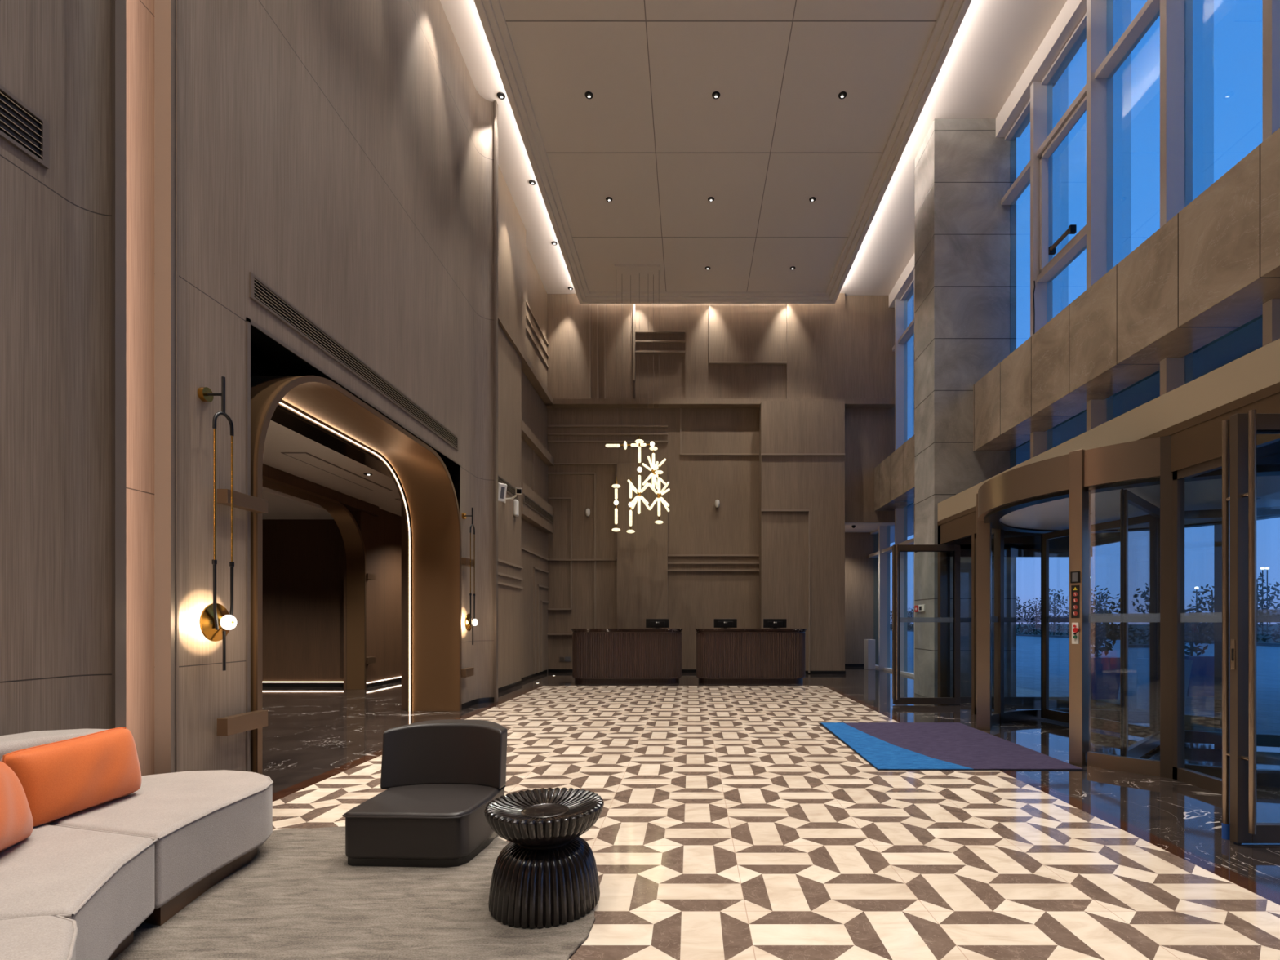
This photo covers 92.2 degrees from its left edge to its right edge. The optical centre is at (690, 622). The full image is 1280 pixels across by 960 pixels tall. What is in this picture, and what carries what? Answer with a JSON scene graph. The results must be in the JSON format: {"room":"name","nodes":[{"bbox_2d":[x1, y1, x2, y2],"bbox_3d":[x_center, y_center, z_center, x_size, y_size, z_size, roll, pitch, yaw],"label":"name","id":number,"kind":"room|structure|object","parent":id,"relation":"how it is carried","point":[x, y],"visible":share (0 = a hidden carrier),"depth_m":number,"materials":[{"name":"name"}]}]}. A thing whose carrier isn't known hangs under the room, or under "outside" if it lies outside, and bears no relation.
{"room":"hotel lobby","nodes":[
{"label":"hotel lobby","id":0,"kind":"room"},
{"bbox_2d":[0,0,111,735],"bbox_3d":[-3.600,-3.505,-0.285,0.800,9.550,7.430,0,0,0],"label":"wall","id":1,"kind":"structure","parent":0,"point":[55,55],"depth_m":3.22,"materials":[{"name":"brown wood"}]},
{"bbox_2d":[0,84,49,168],"bbox_3d":[-3.333,-2.470,2.490,0.015,0.240,1.380,0,0,0],"label":"air vent","id":2,"kind":"object","parent":1,"relation":"in","point":[20,126],"visible":1,"depth_m":3.07,"materials":[{"name":"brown metal"}]},
{"bbox_2d":[111,0,126,728],"bbox_3d":[-3.208,-3.505,3.433,0.045,9.550,0.075,0,0,0],"label":"trim","id":3,"kind":"structure","parent":1,"relation":"attached to","point":[118,6],"depth_m":3.40,"materials":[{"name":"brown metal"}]},
{"bbox_2d":[126,0,154,776],"bbox_3d":[-3.740,-3.505,3.705,0.520,9.550,0.550,0,0,0],"label":"wall column","id":4,"kind":"structure","parent":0,"point":[140,13],"depth_m":3.89,"materials":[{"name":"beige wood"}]},
{"bbox_2d":[262,519,343,683],"bbox_3d":[-9.400,-0.390,8.150,5.600,3.320,8.300,0,0,0],"label":"wall","id":5,"kind":"structure","parent":0,"point":[303,559],"depth_m":12.10,"materials":[{"name":"brown wood"}]},
{"bbox_2d":[262,681,343,682],"bbox_3d":[-9.300,1.177,12.088,5.400,0.015,0.010,0,0,0],"label":"led strip","id":6,"kind":"object","parent":5,"relation":"attached to","point":[262,682],"visible":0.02,"depth_m":12.08,"materials":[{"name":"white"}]},
{"bbox_2d":[262,677,401,688],"bbox_3d":[-9.131,1.235,14.350,5.738,0.070,5.300,0,0,0],"label":"baseboard","id":7,"kind":"structure","parent":5,"relation":"attached to","point":[375,684],"depth_m":12.08,"materials":[{"name":"black"}]},
{"bbox_2d":[154,0,493,774],"bbox_3d":[-3.550,-3.505,6.890,0.900,9.550,5.820,0,0,0],"label":"wall","id":8,"kind":"structure","parent":0,"point":[338,154],"depth_m":5.50,"materials":[{"name":"brown wood"}]},
{"bbox_2d":[155,0,178,774],"bbox_3d":[-3.378,-3.505,3.955,0.104,9.550,0.060,0,0,0],"label":"trim","id":9,"kind":"structure","parent":8,"relation":"attached to","point":[166,11],"depth_m":3.92,"materials":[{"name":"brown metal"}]},
{"bbox_2d":[197,376,236,671],"bbox_3d":[-3.244,-0.675,4.201,0.206,2.010,0.207,0,0,-44],"label":"wall sconce","id":10,"kind":"object","parent":8,"relation":"attached to","point":[215,622],"visible":1,"depth_m":4.18,"materials":[{"name":"gold metal"}]},
{"bbox_2d":[217,324,473,774],"bbox_3d":[-3.632,-0.495,6.695,0.815,3.530,4.850,0,0,0],"label":"archway","id":11,"kind":"object","parent":8,"relation":"attached to","point":[430,481],"visible":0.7,"depth_m":8.09,"materials":[{"name":"brown metal"}]},
{"bbox_2d":[245,317,461,771],"bbox_3d":[-3.344,-0.510,6.753,0.032,3.560,4.295,0,0,0],"label":"trim","id":12,"kind":"structure","parent":8,"relation":"attached to","point":[248,322],"depth_m":4.62,"materials":[{"name":"grey metal"}]},
{"bbox_2d":[248,271,458,450],"bbox_3d":[-3.333,-2.555,6.710,0.015,0.190,4.140,0,0,0],"label":"air vent","id":13,"kind":"object","parent":8,"relation":"in","point":[260,291],"visible":1,"depth_m":5.79,"materials":[{"name":"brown metal"}]},
{"bbox_2d":[462,507,477,644],"bbox_3d":[-3.244,-0.675,8.991,0.206,2.010,0.207,0,0,-44],"label":"wall sconce","id":14,"kind":"object","parent":8,"relation":"attached to","point":[469,622],"visible":1,"depth_m":8.97,"materials":[{"name":"gold metal"}]},
{"bbox_2d":[493,100,497,702],"bbox_3d":[-3.103,-3.505,9.775,0.035,9.550,0.090,0,0,0],"label":"trim","id":15,"kind":"structure","parent":8,"relation":"attached to","point":[495,104],"depth_m":9.73,"materials":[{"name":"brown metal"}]},
{"bbox_2d":[262,463,401,688],"bbox_3d":[-6.400,-0.515,10.250,0.400,3.570,13.500,0,0,0],"label":"wall","id":16,"kind":"structure","parent":0,"point":[380,530],"depth_m":12.33,"materials":[{"name":"brown wood"}]},
{"bbox_2d":[262,475,375,689],"bbox_3d":[-6.330,-0.424,9.761,0.380,3.389,4.379,0,0,0],"label":"archway","id":17,"kind":"object","parent":16,"relation":"attached to","point":[356,559],"visible":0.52,"depth_m":11.62,"materials":[{"name":"brown metal"}]},
{"bbox_2d":[262,420,401,519],"bbox_3d":[-8.095,-2.255,10.250,8.210,0.450,13.900,0,0,0],"label":"ceiling","id":18,"kind":"structure","parent":0,"point":[279,438],"depth_m":9.73,"materials":[{"name":"beige paint"}]},
{"bbox_2d":[280,452,391,490],"bbox_3d":[-5.375,-2.295,9.500,0.350,0.010,2.400,0,0,0],"label":"ceiling vent","id":19,"kind":"object","parent":18,"relation":"in","point":[305,457],"visible":1,"depth_m":9.26,"materials":[{"name":"grey metal"}]},
{"bbox_2d":[401,484,412,710],"bbox_3d":[-5.700,-0.515,10.250,3.400,3.570,13.900,0,0,0],"label":"wall","id":20,"kind":"structure","parent":0,"point":[403,522],"depth_m":8.90,"materials":[{"name":"brown wood"}]},
{"bbox_2d":[271,404,400,481],"bbox_3d":[-4.185,-2.195,6.750,0.310,0.210,4.700,0,0,0],"label":"trim","id":21,"kind":"structure","parent":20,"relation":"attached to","point":[281,415],"depth_m":6.98,"materials":[{"name":"black metal"}]},
{"bbox_2d":[497,164,554,688],"bbox_3d":[-3.710,-3.505,12.700,0.580,9.550,5.800,0,0,0],"label":"wall","id":22,"kind":"structure","parent":0,"point":[524,458],"depth_m":12.53,"materials":[{"name":"brown wood"}]},
{"bbox_2d":[497,482,506,502],"bbox_3d":[-3.360,-2.260,10.642,0.359,0.355,0.170,0,0,38],"label":"wall speaker","id":23,"kind":"object","parent":22,"relation":"attached to","point":[502,488],"visible":0.48,"depth_m":10.54,"materials":[{"name":"white plastic"}]},
{"bbox_2d":[500,486,505,498],"bbox_3d":[-3.239,-2.230,10.549,0.046,0.196,0.070,0,0,38],"label":"grille","id":24,"kind":"object","parent":23,"relation":"attached to","point":[502,488],"depth_m":10.55,"materials":[{"name":"grey plastic"}]},
{"bbox_2d":[461,669,546,710],"bbox_3d":[-3.364,1.230,5.700,0.512,0.080,19.400,0,0,0],"label":"baseboard","id":25,"kind":"structure","parent":22,"relation":"attached to","point":[486,700],"depth_m":11.19,"materials":[{"name":"black"}]},
{"bbox_2d":[497,475,518,499],"bbox_3d":[-3.473,-2.555,11.100,0.015,0.190,2.400,0,0,0],"label":"air vent","id":26,"kind":"object","parent":22,"relation":"in","point":[510,489],"visible":0.32,"depth_m":11.73,"materials":[{"name":"grey metal"}]},
{"bbox_2d":[502,487,522,503],"bbox_3d":[-3.263,-2.365,11.193,0.346,0.290,0.600,0,0,-18],"label":"security camera","id":27,"kind":"object","parent":22,"relation":"attached to","point":[517,491],"visible":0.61,"depth_m":11.13,"materials":[{"name":"white plastic"}]},
{"bbox_2d":[513,499,519,516],"bbox_3d":[-3.440,-2.250,12.080,0.080,0.320,0.160,0,0,0],"label":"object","id":28,"kind":"object","parent":22,"relation":"attached to","point":[516,503],"visible":1,"depth_m":12.01,"materials":[{"name":"white plastic"}]},
{"bbox_2d":[523,493,552,523],"bbox_3d":[-3.438,-2.555,13.935,0.015,0.190,2.630,0,0,0],"label":"air vent","id":29,"kind":"object","parent":22,"relation":"in","point":[528,501],"visible":1,"depth_m":13.73,"materials":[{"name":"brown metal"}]},
{"bbox_2d":[484,786,604,845],"bbox_3d":[-0.650,0.877,2.741,0.518,0.153,0.518,0,0,0],"label":"tabletop","id":30,"kind":"object","parent":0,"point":[549,816],"depth_m":2.65,"materials":[{"name":"black paint"}]},
{"bbox_2d":[545,293,894,673],"bbox_3d":[0.775,-3.498,15.447,9.050,9.564,0.907,0,0,0],"label":"wall","id":31,"kind":"structure","parent":0,"point":[782,415],"depth_m":15.47,"materials":[{"name":"brown wood"}]},
{"bbox_2d":[559,656,570,661],"bbox_3d":[-3.189,0.923,15.544,0.269,0.103,0.012,0,0,0],"label":"wall outlet","id":32,"kind":"object","parent":31,"relation":"attached to","point":[561,658],"visible":1,"depth_m":15.54,"materials":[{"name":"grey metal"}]},
{"bbox_2d":[585,508,590,516],"bbox_3d":[-2.601,-2.773,15.491,0.120,0.203,0.119,0,0,0],"label":"detector","id":33,"kind":"object","parent":31,"relation":"attached to","point":[587,510],"visible":1,"depth_m":15.45,"materials":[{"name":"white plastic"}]},
{"bbox_2d":[547,663,875,674],"bbox_3d":[0.840,1.230,16.317,8.920,0.080,2.565,0,0,0],"label":"baseboard","id":34,"kind":"structure","parent":31,"relation":"attached to","point":[846,664],"depth_m":15.49,"materials":[{"name":"black"}]},
{"bbox_2d":[715,499,719,507],"bbox_3d":[0.668,-2.984,15.441,0.120,0.203,0.119,0,0,0],"label":"detector","id":35,"kind":"object","parent":31,"relation":"attached to","point":[717,501],"visible":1,"depth_m":15.40,"materials":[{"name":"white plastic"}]},
{"bbox_2d":[440,0,1066,295],"bbox_3d":[0.850,-8.380,5.900,9.100,0.200,20.200,0,0,0],"label":"ceiling","id":36,"kind":"structure","parent":0,"point":[995,42],"depth_m":9.81,"materials":[{"name":"beige paint"}]},
{"bbox_2d":[497,92,505,99],"bbox_3d":[-2.980,-8.270,9.640,0.128,0.020,0.128,0,0,0],"label":"recessed light","id":37,"kind":"object","parent":36,"relation":"in","point":[501,95],"visible":1,"depth_m":9.63,"materials":[{"name":"black metal"}]},
{"bbox_2d":[473,0,971,303],"bbox_3d":[0.405,-7.985,5.785,6.310,0.210,18.770,0,0,0],"label":"ceiling panel","id":38,"kind":"object","parent":36,"relation":"attached to","point":[652,137],"visible":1,"depth_m":9.93,"materials":[{"name":"beige paint"}]},
{"bbox_2d":[584,91,593,98],"bbox_3d":[-1.550,-8.020,9.340,0.128,0.020,0.128,0,0,0],"label":"recessed light","id":39,"kind":"object","parent":38,"relation":"attached to","point":[588,95],"visible":1,"depth_m":9.34,"materials":[{"name":"black metal"}]},
{"bbox_2d":[605,264,670,533],"bbox_3d":[-1.212,-5.040,13.984,1.476,5.979,0.581,0,0,-2],"label":"chandelier","id":40,"kind":"object","parent":38,"relation":"hanging from","point":[630,272],"visible":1,"depth_m":13.98,"materials":[{"name":"white metal"}]},
{"bbox_2d":[711,91,719,98],"bbox_3d":[0.385,-8.020,9.340,0.128,0.020,0.128,0,0,0],"label":"recessed light","id":41,"kind":"object","parent":38,"relation":"attached to","point":[716,94],"visible":1,"depth_m":9.34,"materials":[{"name":"black metal"}]},
{"bbox_2d":[838,91,846,98],"bbox_3d":[2.310,-8.020,9.340,0.128,0.020,0.128,0,0,0],"label":"recessed light","id":42,"kind":"object","parent":38,"relation":"attached to","point":[842,95],"visible":1,"depth_m":9.34,"materials":[{"name":"black metal"}]},
{"bbox_2d":[262,666,1279,959],"bbox_3d":[-3.850,1.270,7.150,20.300,0.001,22.700,0,0,0],"label":"floor","id":43,"kind":"structure","parent":0,"point":[731,824],"depth_m":3.91,"materials":[{"name":"beige tile"}]},
{"bbox_2d":[113,826,595,959],"bbox_3d":[-1.821,1.262,2.351,2.830,0.015,2.906,0,0,0],"label":"rug","id":44,"kind":"object","parent":43,"relation":"on","point":[300,897],"visible":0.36,"depth_m":2.60,"materials":[{"name":"grey carpet"}]},
{"bbox_2d":[0,728,273,959],"bbox_3d":[-2.480,0.889,2.122,1.280,0.729,3.025,0,0,-22],"label":"sofa","id":45,"kind":"object","parent":44,"relation":"on","point":[79,886],"visible":0.85,"depth_m":2.48,"materials":[{"name":"grey fabric"}]},
{"bbox_2d":[0,760,33,852],"bbox_3d":[-2.601,0.685,2.220,0.241,0.383,0.542,0,0,-29],"label":"cushion","id":46,"kind":"object","parent":45,"relation":"on","point":[16,822],"visible":0.95,"depth_m":2.29,"materials":[{"name":"orange fabric"}]},
{"bbox_2d":[0,727,142,827],"bbox_3d":[-2.800,0.695,2.800,0.211,0.349,0.586,0,0,0],"label":"cushion","id":47,"kind":"object","parent":45,"relation":"on","point":[59,780],"visible":0.88,"depth_m":2.72,"materials":[{"name":"orange fabric"}]},
{"bbox_2d":[342,719,507,867],"bbox_3d":[-1.470,0.935,3.550,0.714,0.638,0.877,0,0,0],"label":"lounge chair","id":48,"kind":"object","parent":44,"relation":"on","point":[440,777],"visible":0.98,"depth_m":3.40,"materials":[{"name":"black leather"}]},
{"bbox_2d":[484,786,604,928],"bbox_3d":[-0.650,1.028,2.741,0.517,0.453,0.517,0,0,-20],"label":"side table","id":49,"kind":"object","parent":44,"relation":"on","point":[546,876],"visible":1,"depth_m":2.58,"materials":[{"name":"black paint"}]},
{"bbox_2d":[570,628,682,684],"bbox_3d":[-1.340,0.700,12.960,2.340,1.140,0.800,0,0,0],"label":"reception desk","id":50,"kind":"object","parent":43,"relation":"on","point":[599,655],"visible":1,"depth_m":12.60,"materials":[{"name":"brown wood"}]},
{"bbox_2d":[570,628,682,631],"bbox_3d":[-1.340,0.163,12.960,2.340,0.065,0.800,0,0,0],"label":"countertop","id":51,"kind":"structure","parent":50,"relation":"on","point":[573,629],"depth_m":12.58,"materials":[{"name":"stone"}]},
{"bbox_2d":[645,618,668,628],"bbox_3d":[-0.713,0.028,13.105,0.490,0.205,0.150,0,0,0],"label":"monitor","id":52,"kind":"object","parent":50,"relation":"on","point":[650,623],"visible":1,"depth_m":13.08,"materials":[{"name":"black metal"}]},
{"bbox_2d":[694,628,806,684],"bbox_3d":[1.260,0.700,12.960,2.340,1.140,0.800,0,0,0],"label":"reception desk","id":53,"kind":"object","parent":43,"relation":"on","point":[723,655],"visible":1,"depth_m":12.60,"materials":[{"name":"brown wood"}]},
{"bbox_2d":[714,618,737,628],"bbox_3d":[0.739,0.028,13.105,0.490,0.205,0.150,0,0,0],"label":"monitor","id":54,"kind":"object","parent":53,"relation":"on","point":[718,623],"visible":1,"depth_m":13.08,"materials":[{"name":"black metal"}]},
{"bbox_2d":[694,628,806,631],"bbox_3d":[1.260,0.163,12.960,2.340,0.065,0.800,0,0,0],"label":"countertop","id":55,"kind":"structure","parent":53,"relation":"on","point":[697,629],"depth_m":12.58,"materials":[{"name":"stone"}]},
{"bbox_2d":[763,618,786,628],"bbox_3d":[1.798,0.028,13.105,0.490,0.205,0.150,0,0,0],"label":"monitor","id":56,"kind":"object","parent":53,"relation":"on","point":[767,623],"visible":1,"depth_m":13.08,"materials":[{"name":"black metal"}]},
{"bbox_2d":[864,639,875,670],"bbox_3d":[4.834,0.866,16.575,0.204,0.808,0.350,0,0,0],"label":"pedestal","id":57,"kind":"object","parent":43,"relation":"on","point":[869,644],"visible":1,"depth_m":16.40,"materials":[{"name":"silver metal"}]},
{"bbox_2d":[817,722,1086,770],"bbox_3d":[2.493,1.264,6.482,1.785,0.011,2.465,0,0,0],"label":"entrance mat","id":58,"kind":"object","parent":43,"relation":"on","point":[886,746],"visible":1,"depth_m":6.09,"materials":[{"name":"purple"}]},
{"bbox_2d":[937,382,1279,714],"bbox_3d":[5.098,-0.160,5.945,2.404,2.860,7.490,0,0,0],"label":"trim","id":59,"kind":"structure","parent":43,"relation":"on","point":[1196,440],"depth_m":8.46,"materials":[{"name":"brown"}]},
{"bbox_2d":[892,544,959,704],"bbox_3d":[3.617,0.034,9.420,1.026,2.448,0.205,0,0,0],"label":"door","id":60,"kind":"structure","parent":59,"relation":"attached to","point":[896,548],"depth_m":9.39,"materials":[{"name":"brown metal"}]},
{"bbox_2d":[974,528,994,715],"bbox_3d":[3.940,0.025,8.145,0.060,2.490,0.630,0,0,0],"label":"window","id":61,"kind":"structure","parent":59,"relation":"attached to","point":[992,529],"depth_m":8.41,"materials":[{"name":"brown metal"}]},
{"bbox_2d":[946,544,1069,703],"bbox_3d":[5.050,0.025,9.650,2.100,2.490,0.060,0,0,0],"label":"window","id":62,"kind":"structure","parent":59,"relation":"attached to","point":[963,700],"depth_m":9.62,"materials":[{"name":"brown metal"}]},
{"bbox_2d":[937,338,1279,521],"bbox_3d":[5.100,-1.735,5.945,2.400,0.290,7.490,0,0,0],"label":"trim","id":63,"kind":"structure","parent":59,"relation":"on","point":[1255,371],"depth_m":5.01,"materials":[{"name":"beige metal"}]},
{"bbox_2d":[1090,534,1128,710],"bbox_3d":[6.100,0.025,9.080,0.060,2.490,1.160,0,0,0],"label":"window","id":64,"kind":"structure","parent":59,"relation":"attached to","point":[1095,703],"depth_m":8.87,"materials":[{"name":"brown metal"}]},
{"bbox_2d":[1172,453,1230,797],"bbox_3d":[3.940,0.025,4.710,0.060,2.490,0.580,0,0,0],"label":"window","id":65,"kind":"structure","parent":59,"relation":"attached to","point":[1197,779],"depth_m":4.93,"materials":[{"name":"brown metal"}]},
{"bbox_2d":[1222,408,1279,843],"bbox_3d":[3.602,0.040,3.515,0.996,2.460,0.206,0,0,0],"label":"door","id":66,"kind":"structure","parent":59,"relation":"attached to","point":[1243,828],"depth_m":3.49,"materials":[{"name":"brown metal"}]},
{"bbox_2d":[976,435,1279,787],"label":"door","id":67,"kind":"structure","parent":43,"relation":"on","point":[1124,487],"depth_m":5.80,"materials":[{"name":"beige metal"}]},
{"bbox_2d":[1071,622,1079,644],"bbox_3d":[3.421,0.097,5.457,0.036,0.189,0.051,0,0,0],"label":"switch plate","id":68,"kind":"object","parent":67,"relation":"attached to","point":[1075,626],"depth_m":5.45,"materials":[{"name":"white plastic"}]},
{"bbox_2d":[1090,530,1145,542],"bbox_3d":[6.100,-1.405,5.945,0.100,0.370,7.490,0,0,0],"label":"door frame","id":69,"kind":"structure","parent":67,"relation":"attached to","point":[1094,536],"depth_m":8.98,"materials":[{"name":"brown metal"}]},
{"bbox_2d":[1128,530,1148,711],"bbox_3d":[6.100,0.025,8.125,0.060,2.490,0.750,0,0,0],"label":"window","id":70,"kind":"structure","parent":69,"relation":"attached to","point":[1133,537],"depth_m":8.43,"materials":[{"name":"brown metal"}]},
{"bbox_2d":[844,532,878,665],"bbox_3d":[4.490,-0.655,16.575,1.820,3.850,2.450,0,0,0],"label":"wall","id":71,"kind":"structure","parent":0,"point":[861,571],"depth_m":17.60,"materials":[{"name":"brown wood"}]},
{"bbox_2d":[868,525,889,670],"bbox_3d":[5.190,-0.655,17.000,0.280,3.850,1.200,0,0,0],"label":"window","id":72,"kind":"structure","parent":71,"relation":"in","point":[883,531],"depth_m":16.40,"materials":[{"name":"silver metal"}]},
{"bbox_2d":[844,522,894,532],"bbox_3d":[4.490,-2.650,16.675,1.820,0.260,2.250,0,0,0],"label":"ceiling","id":73,"kind":"structure","parent":0,"point":[860,526],"depth_m":16.45,"materials":[{"name":"beige paint"}]},
{"bbox_2d":[915,118,1016,697],"bbox_3d":[4.675,-3.505,10.520,1.350,9.550,0.880,0,0,0],"label":"wall column","id":74,"kind":"structure","parent":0,"point":[966,239],"depth_m":10.08,"materials":[{"name":"grey stone"}]},
{"bbox_2d":[918,604,924,611],"bbox_3d":[3.989,-0.245,10.595,0.022,0.120,0.250,0,0,0],"label":"thermostat","id":75,"kind":"object","parent":74,"relation":"attached to","point":[921,607],"visible":1,"depth_m":10.56,"materials":[{"name":"white plastic"}]},
{"bbox_2d":[888,0,1086,307],"bbox_3d":[5.205,-8.125,5.800,0.390,0.310,19.600,0,0,0],"label":"trim","id":76,"kind":"structure","parent":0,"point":[1073,11],"depth_m":8.97,"materials":[{"name":"beige paint"}]},
{"bbox_2d":[874,127,1279,511],"bbox_3d":[4.930,-3.355,5.750,0.580,1.090,19.500,0,0,0],"label":"wall","id":77,"kind":"structure","parent":0,"point":[1210,271],"depth_m":6.33,"materials":[{"name":"beige stone"}]},
{"bbox_2d":[881,298,906,674],"bbox_3d":[5.315,-3.530,15.775,0.530,9.600,1.350,0,0,0],"label":"window","id":78,"kind":"structure","parent":77,"relation":"in","point":[900,306],"depth_m":15.10,"materials":[{"name":"silver metal"}]},
{"bbox_2d":[897,269,915,678],"bbox_3d":[5.315,-3.530,14.475,0.530,9.600,1.350,0,0,0],"label":"window","id":79,"kind":"structure","parent":77,"relation":"in","point":[909,331],"depth_m":13.88,"materials":[{"name":"silver metal"}]},
{"bbox_2d":[1000,81,1052,458],"bbox_3d":[5.190,-4.925,9.558,0.280,6.090,1.044,0,0,0],"label":"window","id":80,"kind":"structure","parent":77,"relation":"in","point":[1039,106],"depth_m":9.04,"materials":[{"name":"silver metal"}]},
{"bbox_2d":[1032,280,1035,333],"bbox_3d":[5.037,-4.471,9.000,0.019,1.082,0.056,0,0,0],"label":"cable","id":81,"kind":"object","parent":80,"relation":"hanging from","point":[1033,281],"visible":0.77,"depth_m":9.00,"materials":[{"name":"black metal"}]},
{"bbox_2d":[1036,0,1113,431],"bbox_3d":[5.311,-5.105,8.414,0.538,6.450,1.345,0,0,0],"label":"window","id":82,"kind":"structure","parent":77,"relation":"in","point":[1097,21],"depth_m":7.74,"materials":[{"name":"silver metal"}]},
{"bbox_2d":[1094,0,1192,395],"bbox_3d":[5.315,-5.105,7.153,0.530,6.450,1.276,0,0,0],"label":"window","id":83,"kind":"structure","parent":77,"relation":"in","point":[1175,15],"depth_m":6.52,"materials":[{"name":"silver metal"}]},
{"bbox_2d":[1262,0,1279,346],"bbox_3d":[5.315,-5.105,5.947,0.530,6.450,1.235,0,0,0],"label":"window","id":84,"kind":"structure","parent":77,"relation":"in","point":[1271,8],"depth_m":5.33,"materials":[{"name":"silver metal"}]},
{"label":"outside","id":85,"kind":"structure","parent":0,"visible":0},
{"bbox_2d":[889,624,1279,643],"bbox_3d":[217.000,1.300,170.000,366.000,0.001,460.000,0,0,0],"label":"ground","id":86,"kind":"structure","parent":85,"point":[1270,640],"depth_m":87.84,"materials":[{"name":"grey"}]},
{"bbox_2d":[906,607,913,630],"bbox_3d":[36.021,-0.595,101.690,2.612,3.792,2.869,0,0,0],"label":"tree","id":87,"kind":"object","parent":86,"relation":"on","point":[908,611],"visible":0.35,"depth_m":101.56,"materials":[{"name":"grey plant"}]},
{"bbox_2d":[1016,595,1025,622],"bbox_3d":[36.824,-1.025,70.057,2.578,4.653,2.846,0,0,0],"label":"tree","id":88,"kind":"object","parent":86,"relation":"on","point":[1017,599],"visible":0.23,"depth_m":69.48,"materials":[{"name":"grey plant"}]},
{"bbox_2d":[1021,597,1050,635],"bbox_3d":[35.103,-0.612,62.232,2.591,3.825,2.936,0,0,0],"label":"tree","id":89,"kind":"object","parent":86,"relation":"on","point":[1035,609],"visible":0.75,"depth_m":62.27,"materials":[{"name":"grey plant"}]},
{"bbox_2d":[1039,588,1069,634],"bbox_3d":[34.494,-0.985,58.386,2.614,4.571,2.849,0,0,0],"label":"tree","id":90,"kind":"object","parent":86,"relation":"on","point":[1055,608],"visible":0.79,"depth_m":58.16,"materials":[{"name":"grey plant"}]},
{"bbox_2d":[1090,585,1116,623],"bbox_3d":[35.945,-0.957,54.060,2.717,4.516,2.898,0,0,0],"label":"tree","id":91,"kind":"object","parent":86,"relation":"on","point":[1099,605],"visible":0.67,"depth_m":53.85,"materials":[{"name":"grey plant"}]},
{"bbox_2d":[1109,594,1119,624],"bbox_3d":[35.934,-0.672,50.327,2.767,3.945,2.682,0,0,43],"label":"tree","id":92,"kind":"object","parent":86,"relation":"on","point":[1118,602],"visible":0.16,"depth_m":50.81,"materials":[{"name":"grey plant"}]},
{"bbox_2d":[1186,583,1213,638],"bbox_3d":[36.026,-0.693,42.275,2.662,3.987,2.954,0,0,0],"label":"tree","id":93,"kind":"object","parent":86,"relation":"on","point":[1197,606],"visible":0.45,"depth_m":42.47,"materials":[{"name":"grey plant"}]},
{"bbox_2d":[1260,567,1264,635],"bbox_3d":[55.936,-2.056,60.000,0.320,6.712,0.304,0,0,0],"label":"street lamp","id":94,"kind":"object","parent":86,"relation":"on","point":[1262,568],"visible":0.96,"depth_m":59.96,"materials":[{"name":"black metal"}]},
{"bbox_2d":[1265,567,1269,634],"bbox_3d":[60.148,-2.233,64.000,0.320,7.065,0.304,0,0,0],"label":"street lamp","id":95,"kind":"object","parent":86,"relation":"on","point":[1267,568],"visible":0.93,"depth_m":63.97,"materials":[{"name":"black metal"}]},
{"bbox_2d":[1256,572,1279,642],"bbox_3d":[35.287,-0.920,38.289,2.586,4.443,2.781,0,0,20],"label":"tree","id":96,"kind":"object","parent":86,"relation":"on","point":[1272,597],"visible":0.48,"depth_m":37.89,"materials":[{"name":"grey plant"}]},
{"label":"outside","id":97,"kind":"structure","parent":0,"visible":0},
{"bbox_2d":[889,630,1279,734],"bbox_3d":[19.700,1.290,60.000,28.600,0.001,200.000,0,0,0],"label":"floor","id":98,"kind":"structure","parent":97,"point":[1028,648],"depth_m":15.12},
{"bbox_2d":[889,622,1279,643],"bbox_3d":[32.387,0.665,78.951,1.257,1.533,132.357,0,0,0],"label":"hedge","id":99,"kind":"object","parent":98,"relation":"on","point":[1277,636],"visible":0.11,"depth_m":53.42,"materials":[{"name":"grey plant"}]},
{"bbox_2d":[889,629,1279,646],"bbox_3d":[31.350,1.210,65.000,0.300,0.160,170.000,0,0,0],"label":"kerb","id":100,"kind":"object","parent":98,"relation":"on","point":[1028,635],"depth_m":46.03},
{"bbox_2d":[1090,606,1119,699],"bbox_3d":[6.936,0.508,10.512,0.707,1.564,0.747,0,0,0],"label":"planter","id":101,"kind":"object","parent":98,"relation":"on","point":[1104,670],"visible":0.7,"depth_m":10.27,"materials":[{"name":"blue"}]},
{"bbox_2d":[1137,615,1192,701],"bbox_3d":[7.856,0.506,10.185,0.682,1.568,0.642,0,0,0],"label":"planter","id":102,"kind":"object","parent":98,"relation":"on","point":[1142,663],"visible":0.13,"depth_m":10.26,"materials":[{"name":"grey"}]},
{"bbox_2d":[1184,608,1213,696],"bbox_3d":[8.897,0.519,10.884,0.814,1.542,0.792,0,0,0],"label":"planter","id":103,"kind":"object","parent":98,"relation":"on","point":[1201,683],"visible":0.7,"depth_m":10.66,"materials":[{"name":"blue"}]},
{"bbox_3d":[12.200,-0.795,7.600,0.600,4.170,0.600,0,0,0],"label":"pillar","id":104,"kind":"structure","parent":98,"relation":"on","visible":0},
{"bbox_2d":[889,314,1262,543],"bbox_3d":[9.200,-3.095,16.000,7.600,0.470,48.000,0,0,0],"label":"window","id":105,"kind":"structure","parent":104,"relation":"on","point":[1247,338],"depth_m":7.39,"materials":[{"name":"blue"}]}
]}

